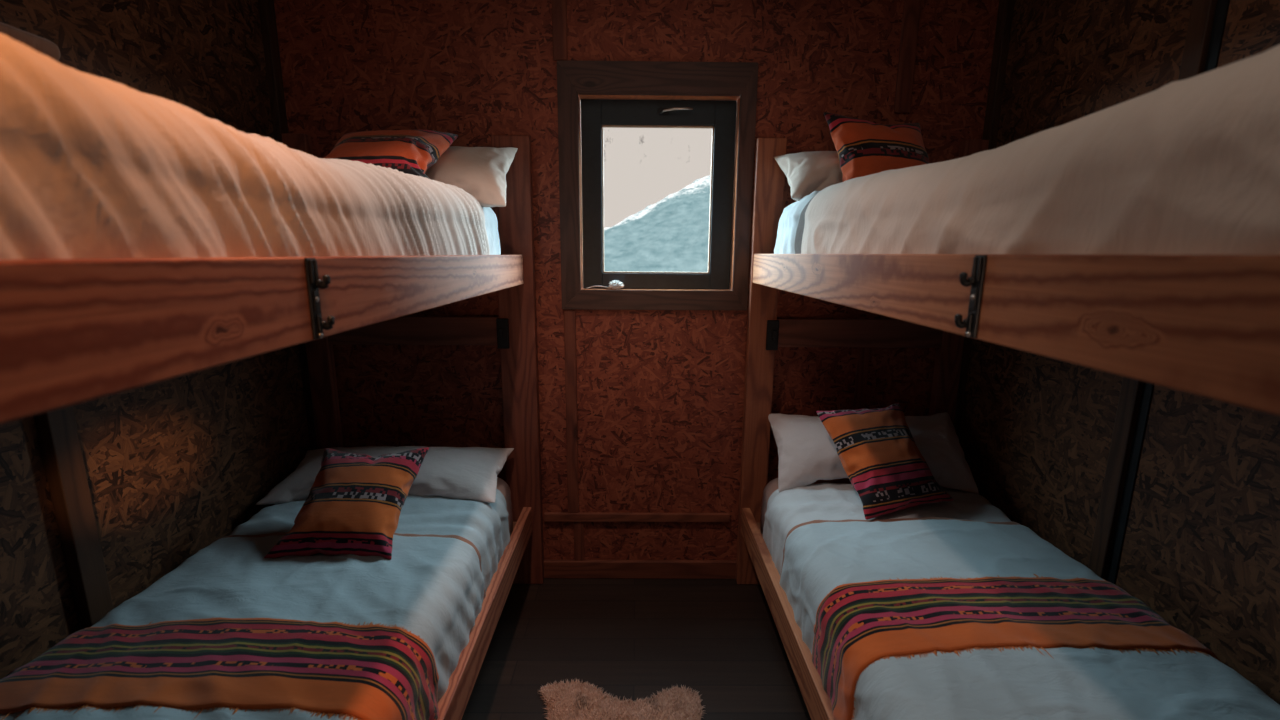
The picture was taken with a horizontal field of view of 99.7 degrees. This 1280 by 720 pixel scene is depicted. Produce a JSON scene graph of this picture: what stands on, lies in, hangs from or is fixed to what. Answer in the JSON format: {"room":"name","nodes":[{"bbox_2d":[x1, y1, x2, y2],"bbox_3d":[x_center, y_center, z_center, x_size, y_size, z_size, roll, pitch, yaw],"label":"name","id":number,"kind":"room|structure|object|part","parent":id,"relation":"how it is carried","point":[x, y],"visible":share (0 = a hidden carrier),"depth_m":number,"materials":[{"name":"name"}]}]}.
{"room":"cabin bunk room","nodes":[
{"label":"cabin bunk room","id":0,"kind":"room"},
{"bbox_2d":[0,0,310,678],"bbox_3d":[-1.444,0.061,0.410,0.100,2.820,3.700,0,11,0],"label":"wall","id":1,"kind":"structure","parent":0,"point":[173,466],"depth_m":1.56,"materials":[{"name":"brown wood"}]},
{"bbox_2d":[33,405,113,629],"bbox_3d":[-1.382,-0.100,1.230,0.034,2.620,0.060,0,11,0],"label":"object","id":2,"kind":"structure","parent":1,"relation":"attached to","point":[57,432],"depth_m":1.31,"materials":[{"name":"brown wood"}]},
{"bbox_2d":[258,0,316,449],"bbox_3d":[-1.390,-0.292,2.201,0.030,2.620,0.050,0,11,0],"label":"trim","id":3,"kind":"structure","parent":1,"relation":"attached to","point":[266,7],"depth_m":2.05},
{"bbox_2d":[461,578,810,719],"bbox_3d":[-0.013,1.404,0.685,2.780,0.100,3.700,0,11,0],"label":"floor","id":4,"kind":"structure","parent":0,"point":[720,639],"depth_m":2.03,"materials":[{"name":"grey wood"}]},
{"bbox_2d":[0,133,543,719],"bbox_3d":[-0.911,0.276,1.210,0.976,1.898,2.181,0,11,0],"label":"bunk bed","id":5,"kind":"object","parent":4,"relation":"on","point":[73,331],"visible":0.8,"depth_m":0.72,"materials":[{"name":"brown wood"}]},
{"bbox_3d":[-0.476,-0.160,1.130,0.036,0.115,2.085,0,11,0],"label":"rail","id":6,"kind":"part","parent":5,"relation":"part of","materials":[{"name":"brown wood"}]},
{"bbox_3d":[-1.325,0.066,2.255,0.090,1.898,0.044,0,11,0],"label":"post","id":7,"kind":"part","parent":5,"relation":"part of","materials":[{"name":"brown wood"}]},
{"bbox_3d":[-0.483,0.897,1.338,0.036,0.115,2.085,0,11,0],"label":"rail","id":8,"kind":"part","parent":5,"relation":"part of","materials":[{"name":"brown wood"}]},
{"bbox_2d":[497,477,512,535],"bbox_3d":[-0.918,0.777,1.269,0.799,0.261,1.930,0,11,0],"label":"mattress","id":9,"kind":"object","parent":5,"relation":"on","point":[502,486],"visible":0.11,"depth_m":2.17,"materials":[{"name":"white fabric"}]},
{"bbox_2d":[0,532,485,719],"bbox_3d":[-0.916,0.804,1.030,0.873,0.304,1.412,0,11,0],"label":"blanket","id":10,"kind":"object","parent":9,"relation":"on","point":[431,586],"visible":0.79,"depth_m":1.40,"materials":[{"name":"blue fabric"}]},
{"bbox_2d":[0,617,438,719],"bbox_3d":[-0.915,0.757,1.170,0.878,0.271,0.345,0,11,0],"label":"striped throw","id":11,"kind":"object","parent":10,"relation":"on","point":[377,671],"visible":1,"depth_m":1.13,"materials":[{"name":"multicoloured fabric"}]},
{"bbox_2d":[264,447,428,558],"bbox_3d":[-0.885,0.436,1.683,0.361,0.217,0.360,0,11,0],"label":"cushion","id":12,"kind":"object","parent":10,"relation":"on","point":[354,503],"visible":1,"depth_m":1.61,"materials":[{"name":"orange fabric"}]},
{"bbox_2d":[230,489,509,591],"bbox_3d":[-0.920,0.646,1.842,0.852,0.297,0.503,0,11,0],"label":"sheet","id":13,"kind":"object","parent":9,"relation":"on","point":[484,524],"visible":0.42,"depth_m":1.81,"materials":[{"name":"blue fabric"}]},
{"bbox_2d":[256,446,513,504],"bbox_3d":[-0.942,0.426,2.069,0.845,0.143,0.382,0,11,-3],"label":"pillow","id":14,"kind":"object","parent":13,"relation":"on","point":[464,473],"visible":0.54,"depth_m":1.99,"materials":[{"name":"white fabric"}]},
{"bbox_3d":[-0.503,0.071,2.261,0.146,1.898,0.044,0,11,0],"label":"post","id":15,"kind":"part","parent":5,"relation":"part of","materials":[{"name":"brown wood"}]},
{"bbox_3d":[-0.900,-0.268,1.045,0.779,0.244,1.895,0,11,0],"label":"mattress","id":16,"kind":"object","parent":5,"relation":"on","visible":0},
{"bbox_2d":[0,33,489,259],"bbox_3d":[-0.891,-0.261,0.942,0.846,0.274,1.648,0,11,0],"label":"blanket","id":17,"kind":"object","parent":16,"relation":"on","point":[92,166],"visible":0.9,"depth_m":0.56,"materials":[{"name":"beige fabric"}]},
{"bbox_2d":[0,22,59,60],"bbox_3d":[-1.097,-0.379,0.575,0.330,0.172,0.790,0,11,0],"label":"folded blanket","id":18,"kind":"object","parent":17,"relation":"on","point":[44,46],"visible":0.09,"depth_m":0.86,"materials":[{"name":"brown fabric"}]},
{"bbox_2d":[324,129,457,178],"bbox_3d":[-0.805,-0.632,1.692,0.404,0.224,0.368,0,11,0],"label":"cushion","id":19,"kind":"object","parent":17,"relation":"on","point":[412,151],"visible":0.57,"depth_m":1.63,"materials":[{"name":"fabric"}]},
{"bbox_2d":[481,206,500,254],"bbox_3d":[-0.904,-0.425,1.783,0.816,0.268,0.283,0,11,0],"label":"sheet","id":20,"kind":"object","parent":16,"relation":"on","point":[491,223],"visible":0.09,"depth_m":1.85,"materials":[{"name":"white fabric"}]},
{"bbox_2d":[425,146,517,206],"bbox_3d":[-0.750,-0.649,1.850,0.624,0.254,0.310,-1,11,-6],"label":"pillow","id":21,"kind":"object","parent":20,"relation":"on","point":[481,172],"visible":0.37,"depth_m":1.79,"materials":[{"name":"white fabric"}]},
{"bbox_2d":[538,679,706,719],"bbox_3d":[-0.035,1.188,1.428,0.626,0.037,0.949,0,11,0],"label":"sheepskin rug","id":22,"kind":"object","parent":4,"relation":"on","point":[575,700],"visible":1,"depth_m":1.75,"materials":[{"name":"beige fur"}]},
{"bbox_2d":[736,138,1279,719],"bbox_3d":[0.906,0.286,1.224,0.942,1.898,2.181,0,11,0],"label":"bunk bed","id":23,"kind":"object","parent":4,"relation":"on","point":[1208,326],"visible":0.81,"depth_m":0.71,"materials":[{"name":"brown wood"}]},
{"bbox_3d":[0.500,0.077,2.269,0.112,1.898,0.044,0,11,0],"label":"post","id":24,"kind":"part","parent":23,"relation":"part of","materials":[{"name":"brown wood"}]},
{"bbox_3d":[0.468,0.902,1.346,0.036,0.115,2.085,0,11,0],"label":"rail","id":25,"kind":"part","parent":23,"relation":"part of","materials":[{"name":"brown wood"}]},
{"bbox_2d":[760,478,850,535],"bbox_3d":[0.897,0.788,1.282,0.783,0.261,1.930,0,11,0],"label":"mattress","id":26,"kind":"object","parent":23,"relation":"on","point":[772,486],"visible":0.06,"depth_m":2.17,"materials":[{"name":"white fabric"}]},
{"bbox_2d":[763,482,1011,574],"bbox_3d":[0.895,0.648,1.910,0.836,0.294,0.413,0,11,0],"label":"sheet","id":27,"kind":"object","parent":26,"relation":"on","point":[786,509],"visible":0.44,"depth_m":1.91,"materials":[{"name":"white fabric"}]},
{"bbox_2d":[768,412,978,493],"bbox_3d":[0.901,0.360,2.154,0.750,0.251,0.286,1,11,3],"label":"pillow","id":28,"kind":"object","parent":27,"relation":"on","point":[807,454],"visible":0.62,"depth_m":2.07,"materials":[{"name":"white fabric"}]},
{"bbox_2d":[816,403,952,519],"bbox_3d":[0.878,0.346,1.952,0.365,0.296,0.314,-3,12,-16],"label":"cushion","id":29,"kind":"object","parent":27,"relation":"on","point":[877,450],"visible":1,"depth_m":1.90,"materials":[{"name":"orange fabric"}]},
{"bbox_2d":[779,517,1279,719],"bbox_3d":[0.898,0.805,1.096,0.861,0.302,1.515,0,11,0],"label":"blanket","id":30,"kind":"object","parent":26,"relation":"on","point":[820,556],"visible":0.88,"depth_m":1.17,"materials":[{"name":"blue fabric"}]},
{"bbox_2d":[811,573,1220,719],"bbox_3d":[0.896,0.736,1.350,0.866,0.270,0.357,0,11,0],"label":"striped throw","id":31,"kind":"object","parent":30,"relation":"on","point":[861,624],"visible":0.94,"depth_m":1.30,"materials":[{"name":"multicoloured fabric"}]},
{"bbox_3d":[1.289,0.082,2.275,0.090,1.898,0.044,0,11,0],"label":"post","id":32,"kind":"part","parent":23,"relation":"part of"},
{"bbox_3d":[0.476,-0.164,1.135,0.036,0.115,2.085,0,11,0],"label":"rail","id":33,"kind":"part","parent":23,"relation":"part of","materials":[{"name":"brown wood"}]},
{"bbox_3d":[0.895,-0.268,1.056,0.763,0.244,1.895,0,11,0],"label":"mattress","id":34,"kind":"object","parent":23,"relation":"on","visible":0},
{"bbox_2d":[774,191,819,253],"bbox_3d":[0.891,-0.417,1.710,0.818,0.285,0.473,0,11,0],"label":"sheet","id":35,"kind":"object","parent":34,"relation":"on","point":[789,219],"visible":0.21,"depth_m":1.81,"materials":[{"name":"white fabric"}]},
{"bbox_2d":[774,151,842,200],"bbox_3d":[0.793,-0.651,1.932,0.580,0.209,0.336,0,11,0],"label":"pillow","id":36,"kind":"object","parent":35,"relation":"on","point":[806,173],"visible":0.27,"depth_m":1.85,"materials":[{"name":"white fabric"}]},
{"bbox_2d":[824,112,928,181],"bbox_3d":[0.809,-0.648,1.801,0.390,0.361,0.220,-2,11,-11],"label":"cushion","id":37,"kind":"object","parent":35,"relation":"on","point":[863,147],"visible":0.51,"depth_m":1.76,"materials":[{"name":"orange fabric"}]},
{"bbox_2d":[794,45,1279,254],"bbox_3d":[0.888,-0.254,0.913,0.839,0.278,1.570,0,11,0],"label":"blanket","id":38,"kind":"object","parent":34,"relation":"on","point":[1191,165],"visible":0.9,"depth_m":0.57,"materials":[{"name":"fabric"}]},
{"bbox_2d":[274,0,998,559],"bbox_3d":[-0.016,-0.298,2.285,2.980,2.820,0.100,0,11,0],"label":"wall","id":39,"kind":"structure","parent":0,"point":[660,393],"depth_m":2.13,"materials":[{"name":"brown wood"}]},
{"bbox_2d":[552,0,566,60],"bbox_3d":[-0.303,-1.358,2.017,0.054,0.440,0.012,0,11,0],"label":"trim","id":40,"kind":"structure","parent":39,"relation":"attached to","point":[559,9],"depth_m":2.03,"materials":[{"name":"brown wood"}]},
{"bbox_2d":[564,310,578,512],"bbox_3d":[-0.295,0.238,2.332,0.048,0.910,0.012,0,11,0],"label":"trim","id":41,"kind":"structure","parent":39,"relation":"attached to","point":[569,315],"depth_m":2.32,"materials":[{"name":"brown wood"}]},
{"bbox_2d":[574,522,583,559],"bbox_3d":[-0.276,0.817,2.447,0.045,0.195,0.012,0,11,0],"label":"trim","id":42,"kind":"structure","parent":39,"relation":"attached to","point":[578,526],"depth_m":2.44,"materials":[{"name":"brown wood"}]},
{"bbox_2d":[544,512,729,521],"bbox_3d":[-0.013,0.705,2.422,0.830,0.038,0.020,0,11,0],"label":"trim","id":43,"kind":"structure","parent":39,"relation":"attached to","point":[548,516],"depth_m":2.41,"materials":[{"name":"brown wood"}]},
{"bbox_2d":[544,560,735,578],"bbox_3d":[-0.025,0.957,2.471,2.780,0.085,0.022,0,11,0],"label":"baseboard","id":44,"kind":"structure","parent":39,"relation":"attached to","point":[596,569],"depth_m":2.46,"materials":[{"name":"brown wood"}]},
{"bbox_2d":[557,60,758,310],"bbox_3d":[0.064,-0.681,2.195,0.767,0.945,0.114,0,11,0],"label":"window","id":45,"kind":"structure","parent":39,"relation":"in","point":[592,96],"depth_m":2.16,"materials":[{"name":"brown wood"}]},
{"bbox_2d":[609,280,623,289],"bbox_3d":[-0.098,-0.313,2.246,0.067,0.039,0.049,0,11,0],"label":"crumpled tissue","id":46,"kind":"object","parent":45,"relation":"on","point":[615,284],"visible":1,"depth_m":2.24,"materials":[{"name":"white paper"}]},
{"bbox_3d":[0.071,-0.668,2.226,0.617,0.742,0.045,0,11,0],"label":"sash","id":47,"kind":"part","parent":45,"relation":"part of","materials":[{"name":"black paint"}]},
{"bbox_3d":[0.092,-0.985,2.137,0.045,0.024,0.009,0,11,0],"label":"handle","id":48,"kind":"part","parent":45,"relation":"part of","materials":[{"name":"metal"}]},
{"bbox_3d":[0.143,-0.979,2.117,0.129,0.019,0.019,2,11,6],"label":"lever","id":49,"kind":"part","parent":45,"relation":"part of","materials":[{"name":"metal"}]},
{"bbox_2d":[853,347,869,409],"bbox_3d":[0.946,0.165,2.326,0.050,0.470,0.012,0,11,0],"label":"trim","id":50,"kind":"structure","parent":39,"relation":"attached to","point":[863,354],"depth_m":2.30,"materials":[{"name":"brown wood"}]},
{"bbox_2d":[894,0,920,112],"bbox_3d":[1.023,-1.265,2.044,0.062,0.615,0.012,0,11,0],"label":"trim","id":51,"kind":"structure","parent":39,"relation":"attached to","point":[911,8],"depth_m":2.06,"materials":[{"name":"brown wood"}]},
{"bbox_2d":[959,0,1279,704],"bbox_3d":[1.436,0.078,0.433,0.100,2.820,3.700,0,11,0],"label":"wall","id":52,"kind":"structure","parent":0,"point":[1201,547],"depth_m":1.49,"materials":[{"name":"brown wood"}]},
{"bbox_2d":[954,0,1014,437],"bbox_3d":[1.359,-0.276,2.223,0.030,2.620,0.050,0,11,0],"label":"trim","id":53,"kind":"structure","parent":52,"relation":"attached to","point":[1006,7],"depth_m":2.06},
{"bbox_2d":[1088,0,1217,579],"bbox_3d":[1.371,-0.126,1.462,0.018,2.620,0.050,0,11,0],"label":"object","id":54,"kind":"structure","parent":52,"relation":"attached to","point":[1202,14],"depth_m":1.52,"materials":[{"name":"black metal"}]},
{"bbox_2d":[1106,0,1229,583],"bbox_3d":[1.378,-0.118,1.424,0.004,2.620,0.026,0,11,0],"label":"trim","id":55,"kind":"structure","parent":52,"relation":"attached to","point":[1222,7],"depth_m":1.49,"materials":[{"name":"brown wood"}]},
{"label":"outside","id":56,"kind":"structure","parent":0,"visible":0},
{"bbox_2d":[604,175,710,271],"bbox_3d":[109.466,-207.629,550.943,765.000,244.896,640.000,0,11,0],"label":"mountain","id":57,"kind":"structure","parent":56,"point":[671,234],"depth_m":423.39}
]}

